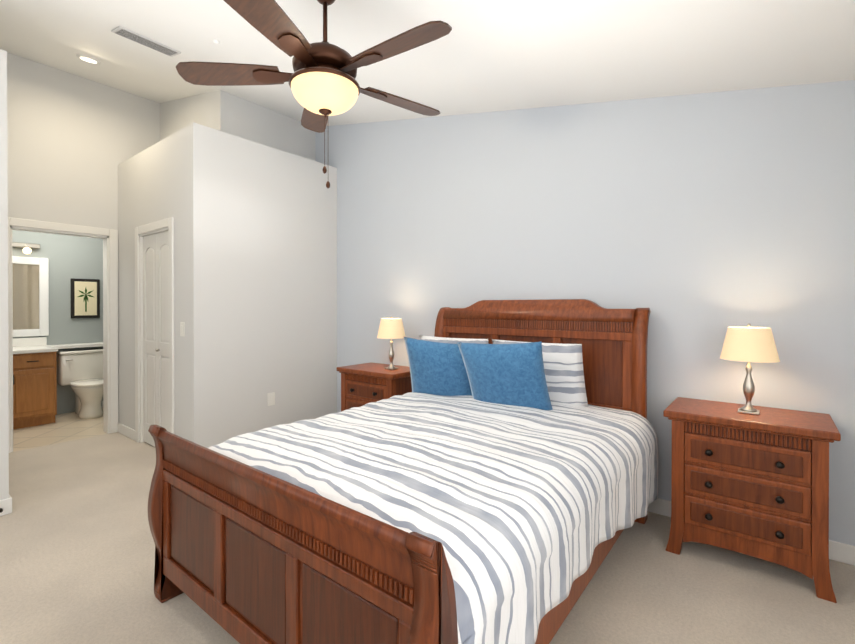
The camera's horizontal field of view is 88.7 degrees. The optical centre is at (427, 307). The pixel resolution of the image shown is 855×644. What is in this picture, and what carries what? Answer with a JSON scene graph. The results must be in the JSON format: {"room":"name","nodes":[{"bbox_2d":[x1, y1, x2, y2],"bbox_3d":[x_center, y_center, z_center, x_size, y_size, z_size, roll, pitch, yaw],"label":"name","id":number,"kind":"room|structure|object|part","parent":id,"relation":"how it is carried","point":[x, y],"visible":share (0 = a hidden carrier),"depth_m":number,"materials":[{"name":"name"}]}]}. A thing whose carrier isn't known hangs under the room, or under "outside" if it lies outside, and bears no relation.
{"room":"bedroom","nodes":[
{"label":"bedroom","id":0,"kind":"room"},
{"bbox_2d":[0,49,8,499],"bbox_3d":[-3.946,-0.159,2.508,1.590,2.970,2.020,0,0,38],"label":"wall","id":1,"kind":"structure","parent":0,"point":[4,450],"depth_m":2.80,"materials":[{"name":"paint"}]},
{"bbox_2d":[0,495,11,515],"bbox_3d":[-3.312,1.279,2.027,0.018,0.100,2.034,0,0,38],"label":"baseboard","id":2,"kind":"structure","parent":1,"relation":"attached to","point":[6,504],"depth_m":2.80,"materials":[{"name":"white wood"}]},
{"bbox_2d":[12,230,102,413],"bbox_3d":[-4.718,0.014,5.261,0.120,2.600,2.800,0,0,38],"label":"wall","id":3,"kind":"structure","parent":0,"point":[70,257],"depth_m":5.45,"materials":[{"name":"paint"}]},
{"bbox_2d":[12,242,39,253],"bbox_3d":[-4.805,-0.687,4.919,0.159,0.135,0.700,0,0,38],"label":"vanity light","id":4,"kind":"object","parent":3,"relation":"attached to","point":[26,248],"visible":0.6,"depth_m":5.08,"materials":[{"name":"silver metal"}]},
{"bbox_2d":[13,337,46,344],"bbox_3d":[-4.995,0.406,4.793,0.021,0.100,1.260,0,0,38],"label":"backsplash","id":5,"kind":"structure","parent":3,"relation":"attached to","point":[36,340],"depth_m":5.17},
{"bbox_2d":[12,256,48,336],"bbox_3d":[-4.862,-0.127,4.954,0.029,0.935,0.880,0,0,38],"label":"bathroom mirror","id":6,"kind":"object","parent":3,"relation":"attached to","point":[30,296],"visible":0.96,"depth_m":5.17,"materials":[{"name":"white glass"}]},
{"bbox_2d":[71,278,99,317],"bbox_3d":[-4.366,-0.118,5.588,0.029,0.500,0.300,0,0,38],"label":"picture","id":7,"kind":"object","parent":3,"relation":"attached to","point":[85,298],"visible":1,"depth_m":5.58,"materials":[{"name":"paper"}]},
{"bbox_2d":[13,408,106,451],"bbox_3d":[-4.148,1.366,4.820,1.570,0.100,2.800,0,0,38],"label":"floor","id":8,"kind":"structure","parent":0,"point":[66,427],"depth_m":4.62,"materials":[{"name":"beige tile"}]},
{"bbox_2d":[13,349,57,428],"bbox_3d":[-4.782,0.907,4.622,0.570,0.820,1.250,0,0,38],"label":"bathroom vanity","id":9,"kind":"object","parent":8,"relation":"on","point":[34,381],"depth_m":4.81,"materials":[{"name":"brown wood"}]},
{"bbox_2d":[13,345,56,352],"bbox_3d":[-4.783,0.477,4.628,0.559,0.040,1.260,0,0,38],"label":"countertop","id":10,"kind":"structure","parent":9,"relation":"on","point":[16,348],"depth_m":4.89,"materials":[{"name":"white stone"}]},
{"bbox_2d":[57,348,102,418],"bbox_3d":[-4.135,0.922,5.342,0.683,0.782,0.490,0,0,38],"label":"toilet","id":11,"kind":"object","parent":8,"relation":"on","point":[80,372],"visible":0.81,"depth_m":5.29,"materials":[{"name":"ceramic"}]},
{"bbox_2d":[7,52,159,421],"bbox_3d":[-3.824,-0.656,4.049,0.120,3.950,4.600,0,0,38],"label":"wall","id":12,"kind":"structure","parent":0,"point":[58,146],"depth_m":4.31,"materials":[{"name":"paint"}]},
{"bbox_2d":[8,217,117,452],"bbox_3d":[-3.618,0.248,4.324,0.166,2.140,0.910,0,0,38],"label":"door frame","id":13,"kind":"structure","parent":12,"relation":"attached to","point":[109,237],"depth_m":4.58,"materials":[{"name":"white wood"}]},
{"bbox_2d":[118,122,208,447],"bbox_3d":[-2.557,-0.096,4.152,1.750,2.830,0.120,0,0,38],"label":"wall","id":14,"kind":"structure","parent":0,"point":[189,178],"depth_m":3.73,"materials":[{"name":"paint"}]},
{"bbox_2d":[118,422,134,439],"bbox_3d":[-3.083,1.267,4.484,0.520,0.100,0.014,0,0,38],"label":"baseboard","id":15,"kind":"structure","parent":14,"relation":"attached to","point":[122,429],"depth_m":4.47,"materials":[{"name":"white wood"}]},
{"bbox_2d":[135,217,174,446],"bbox_3d":[-2.500,0.267,4.097,0.860,2.105,0.138,0,0,38],"label":"door","id":16,"kind":"structure","parent":14,"relation":"attached to","point":[154,323],"depth_m":4.10,"materials":[{"name":"white wood"}]},
{"bbox_2d":[180,322,184,335],"bbox_3d":[-2.066,0.181,3.685,0.080,0.120,0.010,0,0,38],"label":"light switch","id":17,"kind":"object","parent":14,"relation":"attached to","point":[182,328],"visible":1,"depth_m":3.68,"materials":[{"name":"plastic"}]},
{"bbox_2d":[160,90,314,160],"bbox_3d":[-2.151,-2.075,4.961,1.380,1.120,1.090,0,0,38],"label":"wall","id":18,"kind":"structure","parent":0,"point":[223,111],"depth_m":4.47,"materials":[{"name":"paint"}]},
{"bbox_2d":[208,127,336,446],"bbox_3d":[-1.453,-0.097,4.239,0.120,2.830,1.380,0,0,38],"label":"wall","id":19,"kind":"structure","parent":0,"point":[272,247],"depth_m":4.09,"materials":[{"name":"paint"}]},
{"bbox_2d":[267,392,274,405],"bbox_3d":[-1.470,0.859,4.117,0.008,0.120,0.080,0,0,38],"label":"wall outlet","id":20,"kind":"object","parent":19,"relation":"attached to","point":[270,399],"visible":1,"depth_m":4.11,"materials":[{"name":"plastic"}]},
{"bbox_2d":[0,432,854,643],"bbox_3d":[-1.210,1.379,2.011,6.520,0.100,4.840,0,0,38],"label":"floor carpet","id":21,"kind":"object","parent":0,"point":[77,554],"visible":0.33,"depth_m":2.11,"materials":[{"name":"beige carpet"}]},
{"bbox_2d":[337,362,411,411],"bbox_3d":[-0.430,0.934,3.986,0.704,0.772,0.465,0,0,38],"label":"nightstand","id":22,"kind":"object","parent":21,"relation":"on","point":[364,384],"visible":0.5,"depth_m":3.83,"materials":[{"name":"brown wood"}]},
{"bbox_2d":[377,316,404,369],"bbox_3d":[-0.322,0.311,3.902,0.256,0.472,0.256,0,0,38],"label":"lamp","id":23,"kind":"object","parent":22,"relation":"on","point":[391,328],"visible":0.98,"depth_m":3.82,"materials":[{"name":"beige fabric"}]},
{"bbox_2d":[148,299,657,643],"bbox_3d":[0.082,0.635,2.404,1.791,1.383,2.328,0,0,38],"label":"bed","id":24,"kind":"object","parent":21,"relation":"on","point":[491,477],"visible":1,"depth_m":1.72,"materials":[{"name":"white fabric"}]},
{"bbox_2d":[208,392,657,643],"bbox_3d":[0.061,0.877,2.378,1.791,0.523,2.019,0,0,38],"label":"comforter","id":25,"kind":"object","parent":24,"relation":"on","point":[522,501],"depth_m":1.77,"materials":[{"name":"white fabric"}]},
{"bbox_2d":[403,336,471,395],"bbox_3d":[0.116,0.498,3.204,0.647,0.574,0.339,0,0,38],"label":"pillow","id":26,"kind":"object","parent":24,"relation":"on","point":[437,365],"depth_m":3.13,"materials":[{"name":"fabric"}]},
{"bbox_2d":[457,341,552,409],"bbox_3d":[0.499,0.465,2.802,0.558,0.538,0.296,0,0,38],"label":"pillow","id":27,"kind":"object","parent":24,"relation":"on","point":[500,376],"depth_m":2.71,"materials":[{"name":"fabric"}]},
{"bbox_2d":[663,397,840,602],"bbox_3d":[1.688,0.941,2.327,0.704,0.772,0.465,0,0,38],"label":"nightstand","id":28,"kind":"object","parent":21,"relation":"on","point":[756,486],"visible":1,"depth_m":2.16,"materials":[{"name":"brown wood"}]},
{"bbox_2d":[720,323,779,414],"bbox_3d":[1.701,0.319,2.317,0.256,0.472,0.256,0,0,38],"label":"lamp","id":29,"kind":"object","parent":28,"relation":"on","point":[748,344],"visible":1,"depth_m":2.25,"materials":[{"name":"beige fabric"}]},
{"bbox_2d":[0,0,854,125],"bbox_3d":[-1.257,-1.738,2.033,7.000,1.492,5.000,0,0,38],"label":"ceiling","id":30,"kind":"structure","parent":0,"point":[482,56],"depth_m":2.59,"materials":[{"name":"paint"}]},
{"bbox_2d":[76,54,100,63],"bbox_3d":[-2.939,-2.155,3.794,0.168,0.040,0.170,0,0,38],"label":"recessed light","id":31,"kind":"object","parent":30,"relation":"in","point":[88,59],"visible":1,"depth_m":3.77,"materials":[{"name":"white"}]},
{"bbox_2d":[111,26,180,56],"bbox_3d":[-2.048,-1.940,3.198,0.168,0.043,0.400,0,0,38],"label":"ceiling vent","id":32,"kind":"object","parent":30,"relation":"in","point":[142,40],"visible":0.98,"depth_m":3.17,"materials":[{"name":"metal"}]},
{"bbox_2d":[213,39,219,44],"bbox_3d":[-1.446,-1.819,2.994,0.045,0.026,0.043,0,0,38],"label":"smoke detector","id":33,"kind":"object","parent":30,"relation":"attached to","point":[215,41],"visible":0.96,"depth_m":2.98,"materials":[{"name":"white plastic"}]},
{"bbox_2d":[176,0,451,187],"bbox_3d":[-0.459,-1.083,2.125,1.314,1.003,1.346,0,0,38],"label":"ceiling fan","id":34,"kind":"object","parent":30,"relation":"hanging from","point":[323,83],"visible":1,"depth_m":2.03,"materials":[{"name":"brown wood"}]},
{"bbox_3d":[-0.501,-1.017,2.143,0.324,0.115,0.324,0,0,38],"label":"lamp shade","id":35,"kind":"part","parent":34,"relation":"part of","materials":[{"name":"beige glass"}]},
{"bbox_2d":[315,80,854,545],"bbox_3d":[0.198,-0.655,3.896,6.640,3.950,0.120,0,0,38],"label":"wall","id":36,"kind":"structure","parent":0,"point":[699,224],"depth_m":2.83,"materials":[{"name":"paint"}]},
{"bbox_2d":[647,498,854,565],"bbox_3d":[0.846,1.273,3.313,4.650,0.100,0.014,0,0,38],"label":"baseboard","id":37,"kind":"structure","parent":36,"relation":"attached to","point":[841,552],"depth_m":2.30,"materials":[{"name":"white wood"}]}
]}

